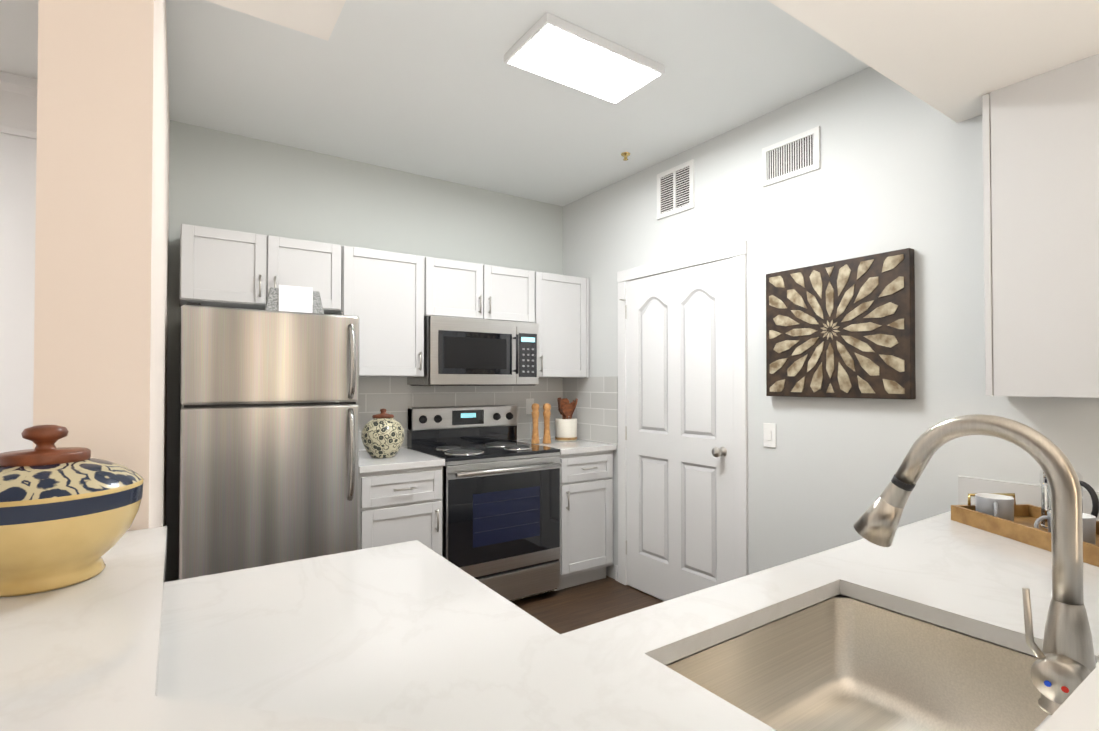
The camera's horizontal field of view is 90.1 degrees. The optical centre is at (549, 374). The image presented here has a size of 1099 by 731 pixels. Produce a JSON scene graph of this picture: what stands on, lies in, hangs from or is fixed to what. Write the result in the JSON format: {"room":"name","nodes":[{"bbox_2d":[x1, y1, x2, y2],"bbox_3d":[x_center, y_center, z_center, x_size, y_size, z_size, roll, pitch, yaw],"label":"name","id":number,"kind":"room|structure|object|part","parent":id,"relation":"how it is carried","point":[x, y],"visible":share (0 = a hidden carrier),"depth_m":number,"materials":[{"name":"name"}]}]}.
{"room":"kitchen","nodes":[
{"label":"kitchen","id":0,"kind":"room"},
{"bbox_2d":[33,0,169,530],"bbox_3d":[-1.453,0.013,1.911,0.170,2.700,2.110,1,-1,-34],"label":"pillar","id":1,"kind":"structure","parent":0,"point":[101,272],"depth_m":1.05,"materials":[{"name":"beige paint"}]},
{"bbox_2d":[0,120,562,581],"bbox_3d":[-2.587,0.021,2.507,6.700,2.700,0.150,1,-1,-34],"label":"wall","id":2,"kind":"structure","parent":0,"point":[225,180],"depth_m":3.09,"materials":[{"name":"grey paint"}]},
{"bbox_2d":[0,71,36,138],"bbox_3d":[-3.680,-1.226,1.614,3.870,0.230,0.130,1,-1,-34],"label":"crown molding","id":3,"kind":"structure","parent":2,"relation":"attached to","point":[18,105],"depth_m":2.48,"materials":[{"name":"white"}]},
{"bbox_2d":[180,224,340,313],"bbox_3d":[-1.522,-0.533,2.917,0.735,0.360,0.366,1,-1,-34],"label":"upper cabinet","id":4,"kind":"object","parent":2,"relation":"attached to","point":[229,268],"visible":0.9,"depth_m":2.76,"materials":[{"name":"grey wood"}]},
{"bbox_2d":[334,245,423,376],"bbox_3d":[-1.020,-0.349,3.254,0.468,0.720,0.366,1,-1,-34],"label":"upper cabinet","id":5,"kind":"object","parent":2,"relation":"attached to","point":[382,295],"visible":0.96,"depth_m":3.14,"materials":[{"name":"grey wood"}]},
{"bbox_2d":[424,256,534,322],"bbox_3d":[-0.502,-0.526,3.608,0.776,0.355,0.366,1,-1,-34],"label":"upper cabinet","id":6,"kind":"object","parent":2,"relation":"attached to","point":[458,289],"visible":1,"depth_m":3.46,"materials":[{"name":"grey wood"}]},
{"bbox_2d":[407,316,538,385],"bbox_3d":[-0.481,-0.136,3.571,0.760,0.416,0.442,1,-1,-34],"label":"microwave","id":7,"kind":"object","parent":6,"relation":"attached to","point":[468,352],"visible":1,"depth_m":3.40,"materials":[{"name":"metal"}]},
{"bbox_2d":[356,376,617,450],"bbox_3d":[-0.424,0.240,3.492,1.710,0.461,0.640,1,-1,-34],"label":"tiled wall","id":8,"kind":"structure","parent":2,"relation":"attached to","point":[595,413],"depth_m":3.82,"materials":[{"name":"grey tile"}]},
{"bbox_2d":[526,399,533,413],"bbox_3d":[-0.144,0.235,4.059,0.070,0.115,0.004,1,-1,-34],"label":"outlet","id":9,"kind":"object","parent":2,"relation":"attached to","point":[529,402],"visible":0.75,"depth_m":4.05,"materials":[{"name":"white plastic"}]},
{"bbox_2d":[534,271,588,377],"bbox_3d":[0.011,-0.339,3.953,0.456,0.720,0.366,1,-1,-34],"label":"upper cabinet","id":10,"kind":"object","parent":2,"relation":"attached to","point":[560,309],"depth_m":3.84,"materials":[{"name":"grey wood"}]},
{"bbox_3d":[0.183,-0.337,4.090,0.018,0.720,0.332,1,-1,-34],"label":"wall cabinet filler","id":11,"kind":"part","parent":10,"relation":"part of","materials":[{"name":"white wood"}]},
{"bbox_2d":[0,0,869,205],"bbox_3d":[-0.904,-1.412,0.043,6.700,0.100,6.150,1,-1,-34],"label":"ceiling","id":12,"kind":"structure","parent":0,"point":[439,89],"depth_m":2.50,"materials":[{"name":"white paint"}]},
{"bbox_2d":[504,12,664,104],"bbox_3d":[0.153,-1.313,2.322,0.610,0.036,0.320,1,-1,-34],"label":"ceiling light panel","id":13,"kind":"object","parent":12,"relation":"attached to","point":[551,47],"visible":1,"depth_m":2.27,"materials":[{"name":"white plastic"}]},
{"bbox_2d":[621,152,629,160],"bbox_3d":[0.455,-1.300,3.276,0.056,0.036,0.056,1,-1,-34],"label":"sprinkler","id":14,"kind":"object","parent":12,"relation":"attached to","point":[625,155],"visible":1,"depth_m":3.27,"materials":[{"name":"gold metal"}]},
{"bbox_2d":[510,575,663,633],"bbox_3d":[-0.904,1.363,0.005,6.700,0.050,6.150,1,-1,-34],"label":"floor","id":15,"kind":"structure","parent":0,"point":[566,610],"depth_m":3.31,"materials":[{"name":"brown wood"}]},
{"bbox_2d":[179,302,358,579],"bbox_3d":[-1.401,0.538,2.723,0.725,1.672,0.752,1,-1,-34],"label":"fridge","id":16,"kind":"object","parent":15,"relation":"on","point":[269,442],"visible":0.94,"depth_m":2.44,"materials":[{"name":"grey metal"}]},
{"bbox_2d":[265,285,323,313],"bbox_3d":[-1.240,-0.352,2.672,0.270,0.150,0.056,1,-1,-34],"label":"paper towel holder","id":17,"kind":"object","parent":16,"relation":"on","point":[294,298],"visible":0.64,"depth_m":2.65,"materials":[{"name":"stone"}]},
{"bbox_2d":[358,448,444,555],"bbox_3d":[-0.934,0.923,3.124,0.461,0.914,0.662,1,-1,-34],"label":"base cabinet","id":18,"kind":"object","parent":15,"relation":"on","point":[400,496],"visible":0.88,"depth_m":2.89,"materials":[{"name":"grey wood"}]},
{"bbox_2d":[361,409,404,457],"bbox_3d":[-0.942,0.328,3.105,0.236,0.272,0.236,1,-1,-34],"label":"ginger jar","id":19,"kind":"object","parent":18,"relation":"on","point":[382,435],"visible":1,"depth_m":3.02,"materials":[{"name":"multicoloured ceramic"}]},
{"bbox_2d":[407,405,561,600],"bbox_3d":[-0.401,0.796,3.442,0.774,1.175,0.678,1,-1,-34],"label":"range","id":20,"kind":"object","parent":15,"relation":"on","point":[500,509],"visible":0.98,"depth_m":3.27,"materials":[{"name":"metal"}]},
{"bbox_2d":[0,476,1098,730],"bbox_3d":[0.467,0.827,1.081,2.930,1.050,1.880,1,-1,-34],"label":"countertop","id":21,"kind":"structure","parent":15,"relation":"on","point":[918,626],"depth_m":1.04,"materials":[{"name":"white stone"}]},
{"bbox_2d":[0,425,143,596],"bbox_3d":[-0.736,0.185,0.799,0.232,0.224,0.232,1,-1,-34],"label":"tureen","id":22,"kind":"object","parent":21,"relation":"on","point":[68,515],"visible":1,"depth_m":0.75,"materials":[{"name":"ceramic"}]},
{"bbox_2d":[853,414,1095,715],"bbox_3d":[0.656,0.273,0.886,0.090,0.419,0.328,1,-1,-34],"label":"faucet","id":23,"kind":"object","parent":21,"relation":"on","point":[1063,666],"visible":0.96,"depth_m":0.78,"materials":[{"name":"silver metal"}]},
{"bbox_2d":[951,470,1098,566],"bbox_3d":[1.525,0.370,1.632,0.280,0.246,0.502,0,-1,-3],"label":"tray","id":24,"kind":"object","parent":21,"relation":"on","point":[1004,515],"visible":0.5,"depth_m":1.70,"materials":[{"name":"brown wood"}]},
{"bbox_2d":[517,438,616,590],"bbox_3d":[0.089,0.932,3.817,0.460,0.914,0.662,1,-1,-34],"label":"base cabinet","id":25,"kind":"object","parent":15,"relation":"on","point":[586,512],"depth_m":3.58,"materials":[{"name":"grey wood"}]},
{"bbox_2d":[531,403,539,443],"bbox_3d":[-0.097,0.335,3.774,0.058,0.276,0.058,1,-1,-34],"label":"pepper mill","id":26,"kind":"object","parent":25,"relation":"on","point":[535,418],"visible":1,"depth_m":3.75,"materials":[{"name":"brown wood"}]},
{"bbox_2d":[543,403,550,443],"bbox_3d":[-0.018,0.336,3.791,0.058,0.276,0.058,1,-1,-34],"label":"pepper mill","id":27,"kind":"object","parent":25,"relation":"on","point":[546,415],"visible":1,"depth_m":3.77,"materials":[{"name":"brown wood"}]},
{"bbox_2d":[555,397,577,441],"bbox_3d":[0.121,0.320,3.946,0.163,0.312,0.160,1,-1,-34],"label":"utensil crock","id":28,"kind":"object","parent":25,"relation":"on","point":[566,427],"visible":1,"depth_m":3.88,"materials":[{"name":"white ceramic"}]},
{"bbox_3d":[0.267,0.884,3.949,0.018,0.814,0.633,1,-1,-34],"label":"base cabinet on the right side","id":29,"kind":"part","parent":25,"relation":"part of","materials":[{"name":"white wood"}]},
{"bbox_2d":[206,0,1098,122],"bbox_3d":[-0.425,-1.188,-0.801,6.550,0.370,4.220,1,-1,-34],"label":"soffit","id":30,"kind":"structure","parent":0,"point":[955,60],"depth_m":1.56,"materials":[{"name":"white paint"}]},
{"bbox_2d":[563,67,1098,601],"bbox_3d":[1.849,0.012,1.799,0.150,2.700,6.000,1,-1,-34],"label":"wall","id":31,"kind":"structure","parent":0,"point":[901,167],"depth_m":2.45,"materials":[{"name":"white paint"}]},
{"bbox_2d":[615,565,617,580],"bbox_3d":[0.989,1.327,2.905,0.012,0.100,1.925,1,-1,-34],"label":"baseboard","id":32,"kind":"structure","parent":31,"relation":"attached to","point":[616,572],"depth_m":3.69,"materials":[{"name":"white wood"}]},
{"bbox_2d":[657,159,694,219],"bbox_3d":[0.752,-1.103,3.287,0.012,0.280,0.290,1,-1,-34],"label":"air vent","id":33,"kind":"object","parent":31,"relation":"in","point":[675,191],"visible":1,"depth_m":3.28,"materials":[{"name":"white metal"}]},
{"bbox_2d":[619,258,733,600],"bbox_3d":[0.716,0.374,3.256,0.083,1.990,0.856,1,-1,-34],"label":"door","id":34,"kind":"structure","parent":31,"relation":"in","point":[679,432],"depth_m":3.23,"materials":[{"name":"white wood"}]},
{"bbox_2d":[617,240,747,584],"bbox_3d":[0.745,0.342,3.269,0.022,2.080,1.008,1,-1,-34],"label":"door frame","id":35,"kind":"structure","parent":31,"relation":"attached to","point":[736,252],"depth_m":2.91,"materials":[{"name":"white wood"}]},
{"bbox_2d":[763,423,775,447],"bbox_3d":[1.103,0.305,2.752,0.010,0.120,0.070,1,-1,-34],"label":"switch plate","id":36,"kind":"object","parent":31,"relation":"attached to","point":[769,434],"visible":1,"depth_m":2.75,"materials":[{"name":"white plastic"}]},
{"bbox_2d":[762,126,819,186],"bbox_3d":[1.168,-1.054,2.669,0.016,0.195,0.300,1,-1,-34],"label":"air vent","id":37,"kind":"object","parent":31,"relation":"in","point":[792,157],"visible":1,"depth_m":2.66,"materials":[{"name":"white metal"}]},
{"bbox_2d":[766,248,915,398],"bbox_3d":[1.275,-0.201,2.470,0.048,0.607,0.650,1,-1,-34],"label":"art panel","id":38,"kind":"object","parent":31,"relation":"attached to","point":[842,329],"visible":1,"depth_m":2.40,"materials":[{"name":"brown wood"}]},
{"bbox_2d":[982,54,1098,397],"bbox_3d":[1.659,-0.448,1.796,0.174,1.040,0.337,1,-1,-34],"label":"upper cabinet","id":39,"kind":"object","parent":31,"relation":"attached to","point":[1040,132],"visible":1,"depth_m":1.76,"materials":[{"name":"grey wood"}]}
]}

